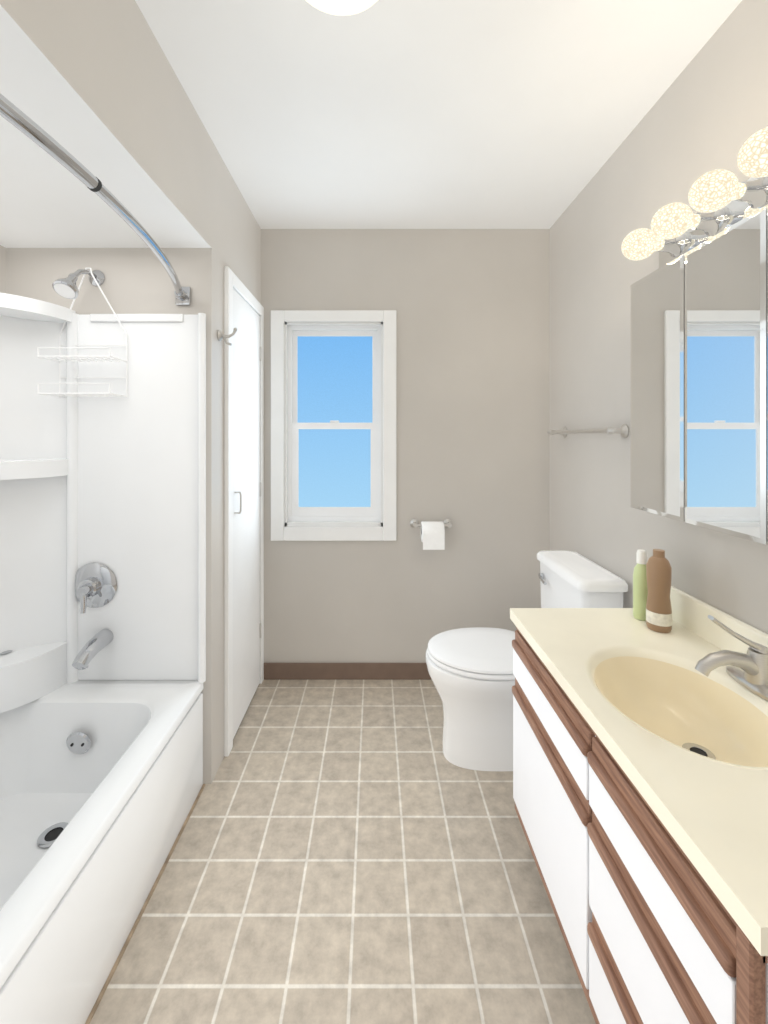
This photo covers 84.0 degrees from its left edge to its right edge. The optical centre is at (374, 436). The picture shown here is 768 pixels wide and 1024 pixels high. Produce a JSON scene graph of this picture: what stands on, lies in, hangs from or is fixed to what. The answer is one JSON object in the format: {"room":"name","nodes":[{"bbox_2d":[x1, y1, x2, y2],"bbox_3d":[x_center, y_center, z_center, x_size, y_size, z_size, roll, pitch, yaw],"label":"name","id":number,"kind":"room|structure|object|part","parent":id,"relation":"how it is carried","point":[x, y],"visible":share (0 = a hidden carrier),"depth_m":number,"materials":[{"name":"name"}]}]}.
{"room":"bathroom","nodes":[
{"label":"bathroom","id":0,"kind":"room"},
{"bbox_2d":[0,245,5,292],"bbox_3d":[-1.450,0.097,0.610,0.100,2.447,2.020,0,0,0],"label":"wall","id":1,"kind":"structure","parent":0,"point":[2,269],"depth_m":1.60,"materials":[{"name":"beige paint"}]},
{"bbox_2d":[0,0,210,247],"bbox_3d":[-1.010,-0.921,0.610,0.780,0.412,2.020,0,0,0],"label":"soffit","id":2,"kind":"structure","parent":0,"point":[95,88],"depth_m":1.13,"materials":[{"name":"beige paint"}]},
{"bbox_2d":[6,139,260,783],"bbox_3d":[-1.060,0.097,1.970,0.880,2.447,0.700,0,0,0],"label":"wall","id":3,"kind":"structure","parent":0,"point":[137,281],"depth_m":1.62,"materials":[{"name":"beige paint"}]},
{"bbox_2d":[217,328,236,345],"bbox_3d":[-0.583,-0.396,1.695,0.073,0.072,0.042,0,0,0],"label":"robe hook","id":4,"kind":"object","parent":3,"relation":"attached to","point":[220,335],"visible":1,"depth_m":1.69,"materials":[{"name":"silver metal"}]},
{"bbox_2d":[224,266,263,756],"bbox_3d":[-0.601,0.310,2.035,0.039,2.020,0.560,0,0,0],"label":"door","id":5,"kind":"structure","parent":3,"relation":"attached to","point":[243,509],"depth_m":1.97,"materials":[{"name":"white paint"}]},
{"bbox_3d":[-0.596,0.290,1.862,0.030,0.098,0.008,0,0,0],"label":"closet door pull handle","id":6,"kind":"part","parent":5,"relation":"part of","materials":[{"name":"silver metal"}]},
{"bbox_2d":[90,680,595,1023],"bbox_3d":[-0.225,1.345,0.960,2.550,0.050,2.920,0,0,0],"label":"floor","id":7,"kind":"structure","parent":0,"point":[351,851],"depth_m":1.24,"materials":[{"name":"tile"}]},
{"bbox_2d":[0,268,205,1023],"bbox_3d":[-1.017,0.345,0.867,0.762,1.950,1.529,0,0,0],"label":"bathtub","id":8,"kind":"object","parent":7,"relation":"on","point":[102,549],"visible":1,"depth_m":1.54,"materials":[{"name":"white plastic"}]},
{"bbox_2d":[36,731,90,847],"bbox_3d":[-0.999,1.118,1.368,0.104,0.228,0.188,0,0,0],"label":"drain","id":9,"kind":"object","parent":8,"relation":"in","point":[75,781],"depth_m":1.44,"materials":[{"name":"silver metal"}]},
{"bbox_3d":[-1.054,0.560,1.565,0.170,0.170,0.085,0,0,0],"label":"shower valve trim","id":10,"kind":"part","parent":8,"relation":"part of","materials":[{"name":"silver metal"}]},
{"bbox_2d":[425,551,627,770],"bbox_3d":[0.577,0.926,1.785,0.727,0.787,0.454,0,0,0],"label":"toilet","id":11,"kind":"object","parent":7,"relation":"on","point":[471,674],"visible":0.6,"depth_m":1.69,"materials":[{"name":"ceramic"}]},
{"bbox_2d":[510,586,767,1023],"bbox_3d":[0.697,0.863,0.955,0.501,0.914,0.920,0,0,0],"label":"bathroom vanity","id":12,"kind":"object","parent":7,"relation":"on","point":[640,772],"visible":0.96,"depth_m":0.87,"materials":[{"name":"white laminate"}]},
{"bbox_2d":[633,549,647,620],"bbox_3d":[0.835,0.463,1.335,0.047,0.213,0.047,0,0,0],"label":"bottle","id":13,"kind":"object","parent":12,"relation":"on","point":[640,591],"visible":0.81,"depth_m":1.32,"materials":[{"name":"plastic"}]},
{"bbox_2d":[646,549,671,632],"bbox_3d":[0.840,0.453,1.262,0.065,0.233,0.065,0,0,0],"label":"bottle","id":14,"kind":"object","parent":12,"relation":"on","point":[658,602],"visible":1,"depth_m":1.24,"materials":[{"name":"plastic"}]},
{"bbox_2d":[681,742,715,762],"bbox_3d":[0.717,0.701,0.945,0.060,0.004,0.060,0,0,0],"label":"drain","id":15,"kind":"object","parent":12,"relation":"in","point":[702,748],"depth_m":0.96,"materials":[{"name":"silver metal"}]},
{"bbox_2d":[694,614,767,710],"bbox_3d":[0.811,0.488,0.965,0.169,0.163,0.160,0,0,0],"label":"faucet","id":16,"kind":"object","parent":12,"relation":"in","point":[747,674],"depth_m":0.95,"materials":[{"name":"silver metal"}]},
{"bbox_2d":[261,229,548,662],"bbox_3d":[0.190,0.097,2.370,1.720,2.447,0.100,0,0,0],"label":"wall","id":17,"kind":"structure","parent":0,"point":[470,307],"depth_m":2.32,"materials":[{"name":"beige paint"}]},
{"bbox_2d":[271,310,395,540],"bbox_3d":[-0.223,-0.058,2.353,0.679,1.245,0.103,0,0,0],"label":"window","id":18,"kind":"structure","parent":17,"relation":"in","point":[334,423],"depth_m":2.36,"materials":[{"name":"white plastic"}]},
{"bbox_2d":[264,663,431,679],"bbox_3d":[0.165,1.275,2.314,1.570,0.090,0.011,0,0,0],"label":"baseboard","id":19,"kind":"structure","parent":17,"relation":"attached to","point":[345,671],"depth_m":2.30,"materials":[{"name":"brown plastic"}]},
{"bbox_2d":[410,519,451,549],"bbox_3d":[0.305,0.518,2.263,0.226,0.138,0.113,0,0,0],"label":"toilet paper holder","id":20,"kind":"object","parent":17,"relation":"attached to","point":[432,535],"visible":0.96,"depth_m":2.21,"materials":[{"name":"white paper"}]},
{"bbox_2d":[135,0,741,228],"bbox_3d":[-0.225,-1.157,0.960,2.550,0.060,2.920,0,0,0],"label":"ceiling","id":21,"kind":"structure","parent":0,"point":[454,114],"depth_m":1.41,"materials":[{"name":"white paint"}]},
{"bbox_2d":[306,0,377,15],"bbox_3d":[-0.080,-1.072,0.948,0.316,0.110,0.316,0,0,0],"label":"dome ceiling light","id":22,"kind":"object","parent":21,"relation":"attached to","point":[342,7],"visible":1,"depth_m":1.03,"materials":[{"name":"white glass"}]},
{"bbox_2d":[549,0,767,633],"bbox_3d":[1.000,0.097,0.960,0.100,2.447,2.920,0,0,0],"label":"wall","id":23,"kind":"structure","parent":0,"point":[707,112],"depth_m":1.60,"materials":[{"name":"beige paint"}]},
{"bbox_2d":[548,424,628,437],"bbox_3d":[0.913,-0.020,1.875,0.074,0.054,0.604,0,0,0],"label":"towel rail","id":24,"kind":"object","parent":23,"relation":"attached to","point":[623,430],"visible":1,"depth_m":1.70,"materials":[{"name":"silver metal"}]},
{"bbox_2d":[621,127,767,267],"bbox_3d":[0.850,-0.572,0.993,0.197,0.127,0.785,0,0,0],"label":"vanity light bar","id":25,"kind":"object","parent":23,"relation":"attached to","point":[720,200],"visible":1,"depth_m":1.09,"materials":[{"name":"white glass"}]},
{"bbox_2d":[631,204,767,544],"bbox_3d":[0.896,-0.133,1.045,0.103,0.735,0.735,0,0,0],"label":"upper cabinet","id":26,"kind":"object","parent":23,"relation":"attached to","point":[699,385],"visible":1,"depth_m":1.09,"materials":[{"name":"silver mirror"}]},
{"bbox_3d":[-1.010,0.302,-0.150,0.780,2.035,0.500,0,0,0],"label":"wall","id":27,"kind":"structure","parent":0,"visible":0},
{"bbox_2d":[0,93,190,304],"bbox_3d":[-0.664,-0.530,0.860,0.177,0.070,1.518,0,0,0],"label":"curved rail","id":28,"kind":"object","parent":27,"relation":"attached to","point":[22,122],"visible":1,"depth_m":0.86,"materials":[{"name":"silver metal"}]}
]}

